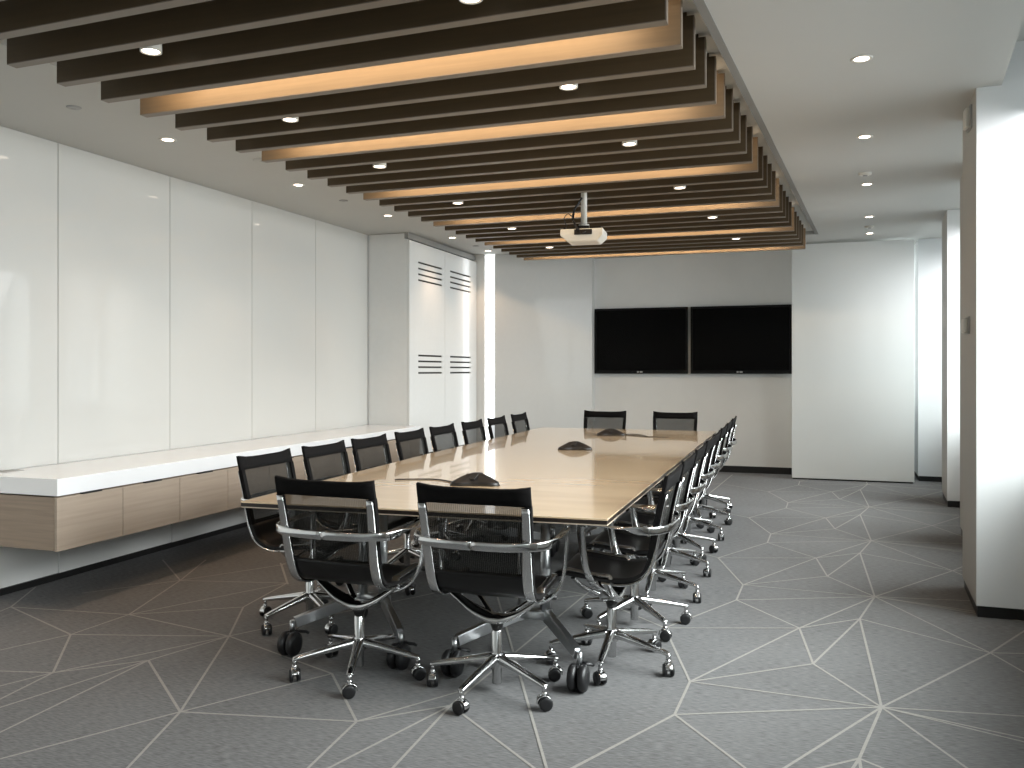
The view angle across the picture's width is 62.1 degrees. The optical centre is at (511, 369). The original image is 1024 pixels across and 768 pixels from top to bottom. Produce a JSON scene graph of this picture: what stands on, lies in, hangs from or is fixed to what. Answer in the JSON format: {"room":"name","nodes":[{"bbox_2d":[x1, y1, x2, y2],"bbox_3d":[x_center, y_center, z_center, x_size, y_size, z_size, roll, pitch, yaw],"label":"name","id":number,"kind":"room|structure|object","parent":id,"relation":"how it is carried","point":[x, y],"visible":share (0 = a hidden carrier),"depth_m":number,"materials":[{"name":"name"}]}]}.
{"room":"conference room","nodes":[
{"label":"conference room","id":0,"kind":"room"},
{"bbox_2d":[1,424,367,470],"bbox_3d":[-3.076,-0.290,5.371,0.165,3.320,13.000,0,0,19],"label":"wall","id":1,"kind":"structure","parent":0,"point":[367,424],"depth_m":6.41,"materials":[{"name":"white paint"}]},
{"bbox_2d":[0,126,57,470],"bbox_3d":[-3.104,-0.432,5.006,0.012,2.070,1.024,0,0,19],"label":"wall panel","id":2,"kind":"object","parent":1,"relation":"attached to","point":[28,163],"visible":1,"depth_m":5.27,"materials":[{"name":"white glass"}]},
{"bbox_2d":[0,546,57,588],"bbox_3d":[-3.991,1.010,2.387,0.015,0.600,6.556,0,0,19],"label":"wall panel","id":3,"kind":"object","parent":1,"relation":"attached to","point":[17,565],"depth_m":5.25,"materials":[{"name":"white paint"}]},
{"bbox_2d":[58,143,169,462],"bbox_3d":[-2.773,-0.436,5.981,0.012,2.077,1.024,0,0,19],"label":"wall panel","id":4,"kind":"object","parent":1,"relation":"attached to","point":[114,215],"visible":1,"depth_m":5.93,"materials":[{"name":"white glass"}]},
{"bbox_2d":[58,524,170,572],"bbox_3d":[-2.769,1.010,5.980,0.023,0.600,1.026,0,0,19],"label":"wall panel","id":5,"kind":"object","parent":1,"relation":"attached to","point":[69,559],"depth_m":5.91,"materials":[{"name":"white paint"}]},
{"bbox_2d":[0,514,276,595],"bbox_3d":[-3.333,1.329,4.302,0.034,0.039,10.810,0,0,19],"label":"baseboard","id":6,"kind":"structure","parent":1,"relation":"attached to","point":[28,584],"depth_m":5.87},
{"bbox_2d":[0,425,419,495],"bbox_3d":[-2.059,0.654,7.070,0.638,0.096,4.761,0,0,19],"label":"countertop","id":7,"kind":"structure","parent":1,"relation":"attached to","point":[61,479],"depth_m":5.63,"materials":[{"name":"stone"}]},
{"bbox_2d":[0,469,22,472],"bbox_3d":[-3.009,0.605,5.095,0.090,0.004,0.120,0,0,19],"label":"flap","id":8,"kind":"object","parent":7,"relation":"on","point":[11,470],"visible":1,"depth_m":5.10,"materials":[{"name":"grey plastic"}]},
{"bbox_2d":[0,486,122,551],"bbox_3d":[-2.714,0.857,5.036,0.588,0.306,0.487,0,0,19],"label":"drawer","id":9,"kind":"object","parent":7,"relation":"attached to","point":[38,522],"visible":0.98,"depth_m":4.82,"materials":[{"name":"brown wood"}]},
{"bbox_2d":[120,477,179,535],"bbox_3d":[-2.556,0.857,5.505,0.588,0.306,0.500,0,0,19],"label":"drawer","id":10,"kind":"object","parent":7,"relation":"attached to","point":[147,505],"visible":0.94,"depth_m":5.40,"materials":[{"name":"brown wood"}]},
{"bbox_2d":[175,468,227,521],"bbox_3d":[-2.395,0.857,5.980,0.588,0.306,0.500,0,0,19],"label":"drawer","id":11,"kind":"object","parent":7,"relation":"attached to","point":[204,493],"visible":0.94,"depth_m":5.88,"materials":[{"name":"brown wood"}]},
{"bbox_2d":[226,466,268,509],"bbox_3d":[-2.234,0.857,6.455,0.588,0.306,0.500,0,0,19],"label":"drawer","id":12,"kind":"object","parent":7,"relation":"attached to","point":[234,488],"visible":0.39,"depth_m":6.20,"materials":[{"name":"brown wood"}]},
{"bbox_2d":[269,455,304,488],"bbox_3d":[-2.073,0.857,6.930,0.588,0.306,0.500,0,0,19],"label":"drawer","id":13,"kind":"object","parent":7,"relation":"attached to","point":[298,460],"visible":0.14,"depth_m":7.00,"materials":[{"name":"brown wood"}]},
{"bbox_2d":[346,446,355,472],"bbox_3d":[-1.751,0.857,7.880,0.588,0.306,0.500,0,0,19],"label":"drawer","id":14,"kind":"object","parent":7,"relation":"attached to","point":[349,450],"visible":0.1,"depth_m":7.81,"materials":[{"name":"brown wood"}]},
{"bbox_2d":[387,439,398,462],"bbox_3d":[-1.429,0.857,8.830,0.588,0.306,0.500,0,0,19],"label":"drawer","id":15,"kind":"object","parent":7,"relation":"attached to","point":[392,446],"visible":0.11,"depth_m":8.62,"materials":[{"name":"brown wood"}]},
{"bbox_2d":[170,176,251,448],"bbox_3d":[-2.444,-0.439,6.953,0.012,2.084,1.016,0,0,19],"label":"wall panel","id":16,"kind":"object","parent":1,"relation":"attached to","point":[211,229],"visible":1,"depth_m":6.90,"materials":[{"name":"white glass"}]},
{"bbox_2d":[171,507,278,541],"bbox_3d":[-2.098,1.010,7.944,0.033,0.600,3.116,0,0,19],"label":"wall panel","id":17,"kind":"object","parent":1,"relation":"attached to","point":[185,529],"depth_m":6.85,"materials":[{"name":"white paint"}]},
{"bbox_2d":[252,201,315,438],"bbox_3d":[-2.114,-0.443,7.926,0.012,2.092,1.027,0,0,19],"label":"wall panel","id":18,"kind":"object","parent":1,"relation":"attached to","point":[283,242],"visible":1,"depth_m":7.87,"materials":[{"name":"glass"}]},
{"bbox_2d":[316,220,367,430],"bbox_3d":[-1.777,-0.447,8.922,0.012,2.099,1.065,0,0,19],"label":"wall panel","id":19,"kind":"object","parent":1,"relation":"attached to","point":[341,253],"visible":1,"depth_m":8.87,"materials":[{"name":"glass"}]},
{"bbox_2d":[474,254,485,433],"bbox_3d":[-0.651,-0.290,11.291,0.630,3.320,0.050,0,0,19],"label":"wall","id":20,"kind":"structure","parent":0,"point":[480,261],"depth_m":11.18,"materials":[{"name":"white paint"}]},
{"bbox_2d":[0,472,1023,767],"bbox_3d":[0.642,1.349,5.167,7.300,0.002,15.000,0,0,19],"label":"floor","id":21,"kind":"structure","parent":0,"point":[835,624],"depth_m":3.90,"materials":[{"name":"grey carpet"}]},
{"bbox_2d":[236,448,367,634],"bbox_3d":[-1.109,0.898,4.568,0.568,0.903,0.627,0,0,19],"label":"office chair","id":22,"kind":"object","parent":21,"relation":"on","point":[262,530],"visible":0.44,"depth_m":4.52,"materials":[{"name":"fabric"}]},
{"bbox_2d":[274,475,425,698],"bbox_3d":[-0.678,0.898,3.779,0.635,0.903,0.617,0,0,21],"label":"office chair","id":23,"kind":"object","parent":21,"relation":"on","point":[391,578],"visible":0.92,"depth_m":3.59,"materials":[{"name":"black"}]},
{"bbox_2d":[301,440,416,595],"bbox_3d":[-0.886,0.898,5.134,0.631,0.903,0.632,0,0,19],"label":"office chair","id":24,"kind":"object","parent":21,"relation":"on","point":[337,452],"visible":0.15,"depth_m":5.16,"materials":[{"name":"fabric"}]},
{"bbox_2d":[351,433,449,566],"bbox_3d":[-0.715,0.898,5.692,0.587,0.903,0.622,0,0,16],"label":"office chair","id":25,"kind":"object","parent":21,"relation":"on","point":[371,452],"visible":0.31,"depth_m":5.68,"materials":[{"name":"fabric"}]},
{"bbox_2d":[368,232,475,452],"bbox_3d":[-1.031,-0.076,10.314,0.503,2.851,2.035,0,0,19],"label":"tall cabinet","id":26,"kind":"object","parent":21,"relation":"on","point":[422,291],"visible":0.68,"depth_m":9.52,"materials":[{"name":"white paint"}]},
{"bbox_2d":[394,428,482,558],"bbox_3d":[-0.508,0.898,6.284,0.614,0.903,0.636,0,0,19],"label":"office chair","id":27,"kind":"object","parent":21,"relation":"on","point":[410,444],"visible":0.22,"depth_m":6.31,"materials":[{"name":"fabric"}]},
{"bbox_2d":[429,423,508,540],"bbox_3d":[-0.302,0.898,6.861,0.629,0.903,0.632,0,0,19],"label":"office chair","id":28,"kind":"object","parent":21,"relation":"on","point":[442,437],"visible":0.12,"depth_m":6.89,"materials":[{"name":"fabric"}]},
{"bbox_2d":[241,427,715,692],"bbox_3d":[0.342,0.979,6.216,1.850,0.740,5.335,0,0,19],"label":"conference table","id":29,"kind":"object","parent":21,"relation":"on","point":[596,486],"visible":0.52,"depth_m":4.65,"materials":[{"name":"brown wood"}]},
{"bbox_2d":[395,478,451,481],"bbox_3d":[-0.473,0.606,4.681,0.344,0.007,0.089,0,0,19],"label":"cable","id":30,"kind":"object","parent":29,"relation":"on","point":[409,478],"visible":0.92,"depth_m":4.71,"materials":[{"name":"black rubber"}]},
{"bbox_2d":[450,472,499,486],"bbox_3d":[-0.170,0.579,4.527,0.244,0.062,0.267,0,0,34],"label":"phone","id":31,"kind":"object","parent":29,"relation":"on","point":[474,478],"visible":1,"depth_m":4.47,"materials":[{"name":"grey plastic"}]},
{"bbox_2d":[558,441,591,449],"bbox_3d":[0.507,0.579,6.526,0.244,0.062,0.267,0,0,34],"label":"phone","id":32,"kind":"object","parent":29,"relation":"on","point":[574,445],"visible":1,"depth_m":6.47,"materials":[{"name":"grey plastic"}]},
{"bbox_2d":[596,428,624,435],"bbox_3d":[0.944,0.579,7.940,0.244,0.062,0.267,0,0,34],"label":"phone","id":33,"kind":"object","parent":29,"relation":"on","point":[607,432],"visible":1,"depth_m":7.88,"materials":[{"name":"grey plastic"}]},
{"bbox_2d":[414,482,570,715],"bbox_3d":[-0.066,0.898,3.566,0.638,0.903,0.607,0,0,19],"label":"office chair","id":34,"kind":"object","parent":21,"relation":"on","point":[535,589],"visible":1,"depth_m":3.38,"materials":[{"name":"fabric"}]},
{"bbox_2d":[487,415,508,438],"bbox_3d":[0.091,0.898,8.111,0.573,0.903,0.624,0,0,16],"label":"office chair","id":35,"kind":"object","parent":21,"relation":"on","point":[493,423],"visible":0.05,"depth_m":8.16,"materials":[{"name":"fabric"}]},
{"bbox_2d":[461,419,535,524],"bbox_3d":[-0.086,0.898,7.494,0.621,0.903,0.621,0,0,19],"label":"office chair","id":36,"kind":"object","parent":21,"relation":"on","point":[470,431],"visible":0.09,"depth_m":7.55,"materials":[{"name":"fabric"}]},
{"bbox_2d":[511,412,529,433],"bbox_3d":[0.311,0.898,8.763,0.577,0.903,0.631,0,0,25],"label":"office chair","id":37,"kind":"object","parent":21,"relation":"on","point":[522,419],"visible":0.07,"depth_m":8.81,"materials":[{"name":"fabric"}]},
{"bbox_2d":[584,410,625,428],"bbox_3d":[0.951,0.898,9.177,0.644,0.903,0.599,0,0,19],"label":"office chair","id":38,"kind":"object","parent":21,"relation":"on","point":[619,414],"visible":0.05,"depth_m":9.40,"materials":[{"name":"fabric"}]},
{"bbox_2d":[544,464,682,684],"bbox_3d":[0.469,0.898,3.908,0.597,0.903,0.628,0,0,23],"label":"office chair","id":39,"kind":"object","parent":21,"relation":"on","point":[613,572],"visible":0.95,"depth_m":3.84,"materials":[{"name":"fabric"}]},
{"bbox_2d":[580,452,695,641],"bbox_3d":[0.645,0.898,4.489,0.621,0.903,0.626,0,0,19],"label":"office chair","id":40,"kind":"object","parent":21,"relation":"on","point":[634,546],"visible":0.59,"depth_m":4.47,"materials":[{"name":"metal"}]},
{"bbox_2d":[600,443,705,606],"bbox_3d":[0.852,0.898,5.086,0.594,0.903,0.631,0,0,23],"label":"office chair","id":41,"kind":"object","parent":21,"relation":"on","point":[644,519],"visible":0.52,"depth_m":5.06,"materials":[{"name":"metal"}]},
{"bbox_2d":[626,435,714,581],"bbox_3d":[1.045,0.898,5.697,0.617,0.903,0.635,0,0,19],"label":"office chair","id":42,"kind":"object","parent":21,"relation":"on","point":[665,562],"visible":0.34,"depth_m":5.64,"materials":[{"name":"metal"}]},
{"bbox_2d":[653,411,697,430],"bbox_3d":[1.670,0.898,8.899,0.627,0.903,0.629,0,0,19],"label":"office chair","id":43,"kind":"object","parent":21,"relation":"on","point":[663,415],"visible":0.12,"depth_m":9.15,"materials":[{"name":"fabric"}]},
{"bbox_2d":[641,430,720,559],"bbox_3d":[1.209,0.898,6.234,0.635,0.903,0.635,0,0,19],"label":"office chair","id":44,"kind":"object","parent":21,"relation":"on","point":[686,537],"visible":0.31,"depth_m":6.22,"materials":[{"name":"metal"}]},
{"bbox_2d":[655,424,726,543],"bbox_3d":[1.437,0.898,6.884,0.595,0.903,0.629,0,0,23],"label":"office chair","id":45,"kind":"object","parent":21,"relation":"on","point":[722,454],"visible":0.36,"depth_m":6.81,"materials":[{"name":"metal"}]},
{"bbox_2d":[669,420,732,528],"bbox_3d":[1.658,0.898,7.517,0.571,0.903,0.628,0,0,24],"label":"office chair","id":46,"kind":"object","parent":21,"relation":"on","point":[728,447],"visible":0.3,"depth_m":7.45,"materials":[{"name":"metal"}]},
{"bbox_2d":[677,416,736,513],"bbox_3d":[1.839,0.898,8.173,0.630,0.903,0.627,0,0,19],"label":"office chair","id":47,"kind":"object","parent":21,"relation":"on","point":[733,441],"visible":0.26,"depth_m":8.13,"materials":[{"name":"metal"}]},
{"bbox_2d":[792,239,913,483],"bbox_3d":[4.126,-0.100,10.324,1.380,2.900,0.045,0,0,19],"label":"sliding panel","id":48,"kind":"object","parent":21,"relation":"on","point":[853,302],"visible":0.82,"depth_m":10.30,"materials":[{"name":"white paint"}]},
{"bbox_2d":[0,0,1023,258],"bbox_3d":[0.293,-1.612,5.285,6.563,0.384,15.000,0,0,19],"label":"ceiling","id":49,"kind":"structure","parent":0,"point":[928,63],"depth_m":5.04,"materials":[{"name":"paint"}]},
{"bbox_2d":[66,105,81,109],"bbox_3d":[-2.456,-1.469,4.765,0.080,0.013,0.080,0,0,19],"label":"plate","id":50,"kind":"object","parent":49,"relation":"attached to","point":[72,107],"visible":1,"depth_m":4.75,"materials":[{"name":"grey plastic"}]},
{"bbox_2d":[159,137,176,141],"bbox_3d":[-2.207,-1.478,5.452,0.104,0.009,0.104,0,0,19],"label":"recessed light","id":51,"kind":"object","parent":49,"relation":"in","point":[165,139],"visible":1,"depth_m":5.44,"materials":[{"name":"white plastic"}]},
{"bbox_2d":[253,158,274,163],"bbox_3d":[-1.757,-1.483,6.033,0.160,0.010,0.160,0,0,19],"label":"ceiling vent","id":52,"kind":"object","parent":49,"relation":"in","point":[258,160],"visible":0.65,"depth_m":6.04,"materials":[{"name":"paint"}]},
{"bbox_2d":[693,0,817,233],"bbox_3d":[1.672,-1.550,5.568,0.040,0.119,9.255,0,0,23],"label":"trim","id":53,"kind":"structure","parent":49,"relation":"attached to","point":[701,5],"depth_m":4.62,"materials":[{"name":"paint"}]},
{"bbox_2d":[850,55,872,62],"bbox_3d":[1.716,-1.528,4.170,0.104,0.009,0.104,0,0,19],"label":"recessed light","id":54,"kind":"object","parent":49,"relation":"in","point":[860,59],"visible":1,"depth_m":4.16,"materials":[{"name":"white plastic"}]},
{"bbox_2d":[856,134,872,138],"bbox_3d":[2.327,-1.540,5.610,0.104,0.009,0.104,0,0,19],"label":"recessed light","id":55,"kind":"object","parent":49,"relation":"in","point":[866,136],"visible":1,"depth_m":5.60,"materials":[{"name":"white plastic"}]},
{"bbox_2d":[858,171,871,176],"bbox_3d":[2.776,-1.538,6.683,0.100,0.029,0.100,0,0,19],"label":"smoke detector","id":56,"kind":"object","parent":49,"relation":"attached to","point":[866,173],"visible":1,"depth_m":6.65,"materials":[{"name":"white plastic"}]},
{"bbox_2d":[495,254,594,436],"bbox_3d":[0.459,-0.290,11.492,1.498,3.320,0.129,0,0,-19],"label":"wall","id":57,"kind":"structure","parent":0,"point":[545,309],"depth_m":11.42,"materials":[{"name":"white paint"}]},
{"bbox_2d":[486,255,494,439],"bbox_3d":[-0.303,-0.200,11.252,0.183,3.100,0.030,0,0,19],"label":"window","id":58,"kind":"structure","parent":57,"relation":"in","point":[490,259],"depth_m":11.24,"materials":[{"name":"white"}]},
{"bbox_2d":[595,250,791,467],"bbox_3d":[2.895,-0.290,11.317,3.780,3.320,0.145,0,0,19],"label":"wall","id":59,"kind":"structure","parent":0,"point":[761,404],"depth_m":11.33,"materials":[{"name":"white paint"}]},
{"bbox_2d":[595,307,687,373],"bbox_3d":[1.755,-0.398,11.592,1.275,0.895,0.062,0,0,19],"label":"television","id":60,"kind":"object","parent":59,"relation":"attached to","point":[627,340],"visible":1,"depth_m":11.56,"materials":[{"name":"black glass"}]},
{"bbox_2d":[691,304,791,373],"bbox_3d":[3.001,-0.398,11.171,1.285,0.895,0.062,0,0,19],"label":"television","id":61,"kind":"object","parent":59,"relation":"attached to","point":[745,339],"visible":1,"depth_m":11.13,"materials":[{"name":"black glass"}]},
{"bbox_2d":[719,465,791,474],"bbox_3d":[2.905,1.308,11.223,3.700,0.085,0.024,0,0,19],"label":"baseboard","id":62,"kind":"structure","parent":59,"relation":"attached to","point":[738,469],"depth_m":11.11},
{"bbox_2d":[683,0,812,230],"bbox_3d":[0.350,-1.644,6.016,4.002,0.072,9.620,0,0,19],"label":"ceiling","id":63,"kind":"structure","parent":0,"point":[689,6],"depth_m":5.07,"materials":[{"name":"paint"}]},
{"bbox_2d":[0,0,211,39],"bbox_3d":[-1.020,-1.483,3.064,2.789,0.252,0.050,0,0,20],"label":"ceiling slat","id":64,"kind":"object","parent":63,"relation":"attached to","point":[18,18],"visible":1,"depth_m":3.32,"materials":[{"name":"brown wood"}]},
{"bbox_2d":[140,44,161,55],"bbox_3d":[-1.565,-1.506,3.685,0.090,0.257,0.090,0,0,19],"label":"spotlight","id":65,"kind":"object","parent":63,"relation":"attached to","point":[155,50],"visible":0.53,"depth_m":3.68,"materials":[{"name":"white plastic"}]},
{"bbox_2d":[7,0,420,67],"bbox_3d":[-0.922,-1.483,3.313,2.807,0.252,0.050,0,0,20],"label":"ceiling slat","id":66,"kind":"object","parent":63,"relation":"attached to","point":[214,17],"visible":0.68,"depth_m":3.47,"materials":[{"name":"brown wood"}]},
{"bbox_2d":[282,117,298,122],"bbox_3d":[-1.224,-1.506,4.692,0.090,0.257,0.090,0,0,19],"label":"spotlight","id":67,"kind":"object","parent":63,"relation":"attached to","point":[294,119],"visible":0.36,"depth_m":4.70,"materials":[{"name":"white plastic"}]},
{"bbox_2d":[57,0,631,86],"bbox_3d":[-0.824,-1.483,3.562,2.824,0.252,0.050,0,0,20],"label":"ceiling slat","id":68,"kind":"object","parent":63,"relation":"attached to","point":[421,16],"visible":0.59,"depth_m":3.54,"materials":[{"name":"brown wood"}]},
{"bbox_2d":[373,163,385,168],"bbox_3d":[-0.888,-1.490,5.699,0.090,0.257,0.090,0,0,19],"label":"spotlight","id":69,"kind":"object","parent":63,"relation":"attached to","point":[381,165],"visible":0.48,"depth_m":5.68,"materials":[{"name":"white plastic"}]},
{"bbox_2d":[101,0,667,102],"bbox_3d":[-0.726,-1.483,3.810,2.842,0.252,0.050,0,0,20],"label":"ceiling slat","id":70,"kind":"object","parent":63,"relation":"attached to","point":[634,14],"visible":0.64,"depth_m":3.70,"materials":[{"name":"brown wood"}]},
{"bbox_2d":[140,0,682,117],"bbox_3d":[-0.629,-1.483,4.059,2.860,0.252,0.050,0,0,20],"label":"ceiling slat","id":71,"kind":"object","parent":63,"relation":"attached to","point":[669,37],"visible":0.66,"depth_m":3.93,"materials":[{"name":"brown wood"}]},
{"bbox_2d":[175,12,694,130],"bbox_3d":[-0.531,-1.483,4.308,2.878,0.252,0.050,0,0,20],"label":"ceiling slat","id":72,"kind":"object","parent":63,"relation":"attached to","point":[683,59],"visible":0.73,"depth_m":4.18,"materials":[{"name":"brown wood"}]},
{"bbox_2d":[207,34,706,141],"bbox_3d":[-0.433,-1.483,4.556,2.896,0.252,0.050,0,0,20],"label":"ceiling slat","id":73,"kind":"object","parent":63,"relation":"attached to","point":[697,78],"visible":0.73,"depth_m":4.43,"materials":[{"name":"brown wood"}]},
{"bbox_2d":[459,0,482,4],"bbox_3d":[-0.154,-1.506,3.161,0.090,0.257,0.090,0,0,19],"label":"spotlight","id":74,"kind":"object","parent":63,"relation":"attached to","point":[470,2],"visible":1,"depth_m":3.19,"materials":[{"name":"white plastic"}]},
{"bbox_2d":[236,53,715,152],"bbox_3d":[-0.335,-1.483,4.805,2.914,0.252,0.050,0,0,20],"label":"ceiling slat","id":75,"kind":"object","parent":63,"relation":"attached to","point":[704,96],"visible":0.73,"depth_m":4.69,"materials":[{"name":"brown wood"}]},
{"bbox_2d":[262,70,724,162],"bbox_3d":[-0.237,-1.483,5.053,2.932,0.252,0.050,0,0,20],"label":"ceiling slat","id":76,"kind":"object","parent":63,"relation":"attached to","point":[715,111],"visible":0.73,"depth_m":4.94,"materials":[{"name":"brown wood"}]},
{"bbox_2d":[286,86,732,171],"bbox_3d":[-0.139,-1.483,5.302,2.950,0.252,0.050,0,0,19],"label":"ceiling slat","id":77,"kind":"object","parent":63,"relation":"attached to","point":[717,125],"visible":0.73,"depth_m":5.19,"materials":[{"name":"brown wood"}]},
{"bbox_2d":[307,100,739,179],"bbox_3d":[-0.041,-1.483,5.551,2.968,0.252,0.050,0,0,19],"label":"ceiling slat","id":78,"kind":"object","parent":63,"relation":"attached to","point":[733,137],"visible":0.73,"depth_m":5.44,"materials":[{"name":"brown wood"}]},
{"bbox_2d":[327,112,746,186],"bbox_3d":[0.057,-1.483,5.799,2.986,0.252,0.050,0,0,19],"label":"ceiling slat","id":79,"kind":"object","parent":63,"relation":"attached to","point":[737,148],"visible":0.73,"depth_m":5.70,"materials":[{"name":"brown wood"}]},
{"bbox_2d":[346,126,752,193],"bbox_3d":[0.154,-1.483,6.048,3.004,0.252,0.050,0,0,19],"label":"ceiling slat","id":80,"kind":"object","parent":63,"relation":"attached to","point":[747,158],"visible":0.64,"depth_m":5.95,"materials":[{"name":"brown wood"}]},
{"bbox_2d":[363,137,757,200],"bbox_3d":[0.252,-1.483,6.297,3.022,0.252,0.050,0,0,19],"label":"ceiling slat","id":81,"kind":"object","parent":63,"relation":"attached to","point":[751,167],"visible":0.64,"depth_m":6.20,"materials":[{"name":"brown wood"}]},
{"bbox_2d":[559,84,577,90],"bbox_3d":[0.276,-1.506,4.148,0.090,0.257,0.090,0,0,19],"label":"spotlight","id":82,"kind":"object","parent":63,"relation":"attached to","point":[572,86],"visible":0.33,"depth_m":4.16,"materials":[{"name":"white plastic"}]},
{"bbox_2d":[379,146,762,206],"bbox_3d":[0.350,-1.483,6.545,3.040,0.252,0.050,0,0,19],"label":"ceiling slat","id":83,"kind":"object","parent":63,"relation":"attached to","point":[754,176],"visible":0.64,"depth_m":6.45,"materials":[{"name":"brown wood"}]},
{"bbox_2d":[394,155,767,211],"bbox_3d":[0.448,-1.483,6.794,3.058,0.252,0.050,0,0,19],"label":"ceiling slat","id":84,"kind":"object","parent":63,"relation":"attached to","point":[763,183],"visible":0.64,"depth_m":6.69,"materials":[{"name":"brown wood"}]},
{"bbox_2d":[560,192,606,245],"bbox_3d":[0.564,-1.319,6.662,0.331,0.652,0.303,0,0,14],"label":"projector","id":85,"kind":"object","parent":63,"relation":"hanging from","point":[583,234],"visible":0.97,"depth_m":6.58,"materials":[{"name":"white plastic"}]},
{"bbox_2d":[408,163,771,216],"bbox_3d":[0.546,-1.483,7.043,3.076,0.252,0.053,0,0,19],"label":"ceiling slat","id":86,"kind":"object","parent":63,"relation":"attached to","point":[756,191],"visible":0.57,"depth_m":6.94,"materials":[{"name":"brown wood"}]},
{"bbox_2d":[421,171,775,221],"bbox_3d":[0.644,-1.483,7.291,3.094,0.252,0.053,0,0,19],"label":"ceiling slat","id":87,"kind":"object","parent":63,"relation":"attached to","point":[758,198],"visible":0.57,"depth_m":7.19,"materials":[{"name":"brown wood"}]},
{"bbox_2d":[433,178,778,226],"bbox_3d":[0.742,-1.483,7.540,3.112,0.252,0.050,0,0,19],"label":"ceiling slat","id":88,"kind":"object","parent":63,"relation":"attached to","point":[766,204],"visible":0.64,"depth_m":7.44,"materials":[{"name":"brown wood"}]},
{"bbox_2d":[445,185,782,230],"bbox_3d":[0.839,-1.483,7.789,3.130,0.252,0.050,0,0,18],"label":"ceiling slat","id":89,"kind":"object","parent":63,"relation":"attached to","point":[779,209],"visible":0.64,"depth_m":7.68,"materials":[{"name":"brown wood"}]},
{"bbox_2d":[456,191,785,234],"bbox_3d":[0.937,-1.483,8.037,3.149,0.252,0.050,0,0,18],"label":"ceiling slat","id":90,"kind":"object","parent":63,"relation":"attached to","point":[781,214],"visible":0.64,"depth_m":7.92,"materials":[{"name":"brown wood"}]},
{"bbox_2d":[466,196,788,238],"bbox_3d":[1.035,-1.483,8.286,3.167,0.252,0.050,0,0,18],"label":"ceiling slat","id":91,"kind":"object","parent":63,"relation":"attached to","point":[769,220],"visible":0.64,"depth_m":8.14,"materials":[{"name":"brown wood"}]},
{"bbox_2d":[622,140,636,146],"bbox_3d":[0.710,-1.490,5.134,0.090,0.257,0.090,0,0,19],"label":"spotlight","id":92,"kind":"object","parent":63,"relation":"attached to","point":[634,142],"visible":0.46,"depth_m":5.12,"materials":[{"name":"white plastic"}]},
{"bbox_2d":[475,202,791,242],"bbox_3d":[1.133,-1.483,8.535,3.185,0.252,0.050,0,0,18],"label":"ceiling slat","id":93,"kind":"object","parent":63,"relation":"attached to","point":[787,224],"visible":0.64,"depth_m":8.39,"materials":[{"name":"brown wood"}]},
{"bbox_2d":[485,207,793,245],"bbox_3d":[1.231,-1.483,8.783,3.203,0.252,0.050,0,0,18],"label":"ceiling slat","id":94,"kind":"object","parent":63,"relation":"attached to","point":[781,229],"visible":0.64,"depth_m":8.64,"materials":[{"name":"brown wood"}]},
{"bbox_2d":[493,212,796,248],"bbox_3d":[1.329,-1.483,9.032,3.221,0.252,0.050,0,0,18],"label":"ceiling slat","id":95,"kind":"object","parent":63,"relation":"attached to","point":[789,233],"visible":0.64,"depth_m":8.90,"materials":[{"name":"brown wood"}]},
{"bbox_2d":[501,216,798,251],"bbox_3d":[1.426,-1.483,9.281,3.240,0.252,0.050,0,0,18],"label":"ceiling slat","id":96,"kind":"object","parent":63,"relation":"attached to","point":[797,235],"visible":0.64,"depth_m":9.20,"materials":[{"name":"brown wood"}]},
{"bbox_2d":[509,220,800,254],"bbox_3d":[1.524,-1.483,9.529,3.258,0.252,0.050,0,0,18],"label":"ceiling slat","id":97,"kind":"object","parent":63,"relation":"attached to","point":[799,239],"visible":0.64,"depth_m":9.45,"materials":[{"name":"brown wood"}]},
{"bbox_2d":[517,224,803,257],"bbox_3d":[1.622,-1.483,9.778,3.276,0.252,0.050,0,0,18],"label":"ceiling slat","id":98,"kind":"object","parent":63,"relation":"attached to","point":[802,225],"visible":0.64,"depth_m":9.69,"materials":[{"name":"brown wood"}]},
{"bbox_2d":[524,228,805,260],"bbox_3d":[1.720,-1.483,10.027,3.294,0.252,0.050,0,0,18],"label":"ceiling slat","id":99,"kind":"object","parent":63,"relation":"attached to","point":[804,246],"visible":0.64,"depth_m":9.94,"materials":[{"name":"brown wood"}]},
{"bbox_2d":[914,238,941,481],"bbox_3d":[5.531,-0.215,10.622,0.940,3.130,0.930,0,0,19],"label":"wall pillar","id":100,"kind":"structure","parent":0,"point":[927,252],"depth_m":10.30,"materials":[{"name":"paint"}]},
{"bbox_2d":[942,209,959,506],"bbox_3d":[4.712,-0.215,8.608,0.656,3.130,0.710,0,0,19],"label":"wall pillar","id":101,"kind":"structure","parent":0,"point":[950,222],"depth_m":8.37,"materials":[{"name":"paint"}]},
{"bbox_2d":[960,175,962,535],"bbox_3d":[3.807,-0.215,6.592,0.581,3.130,0.690,0,0,19],"label":"wall pillar","id":102,"kind":"structure","parent":0,"point":[961,179],"depth_m":6.88,"materials":[{"name":"paint"}]},
{"bbox_2d":[963,41,1023,620],"bbox_3d":[2.958,-0.215,4.868,0.657,3.130,0.700,0,0,19],"label":"wall pillar","id":103,"kind":"structure","parent":0,"point":[993,149],"depth_m":4.61,"materials":[{"name":"paint"}]},
{"bbox_2d":[961,316,969,333],"bbox_3d":[2.648,-0.260,4.963,0.035,0.100,0.100,0,0,19],"label":"thermostat","id":104,"kind":"object","parent":103,"relation":"attached to","point":[965,323],"visible":1,"depth_m":4.93,"materials":[{"name":"grey plastic"}]},
{"bbox_2d":[963,104,971,132],"bbox_3d":[2.610,-1.440,4.870,0.035,0.130,0.130,0,0,19],"label":"wall sensor","id":105,"kind":"object","parent":103,"relation":"attached to","point":[967,114],"visible":1,"depth_m":4.83,"materials":[{"name":"grey plastic"}]},
{"bbox_2d":[1016,19,1023,41],"bbox_3d":[2.837,-1.810,4.423,0.576,0.080,15.158,0,0,25],"label":"ceiling","id":106,"kind":"structure","parent":0,"point":[1021,33],"depth_m":4.49,"materials":[{"name":"paint"}]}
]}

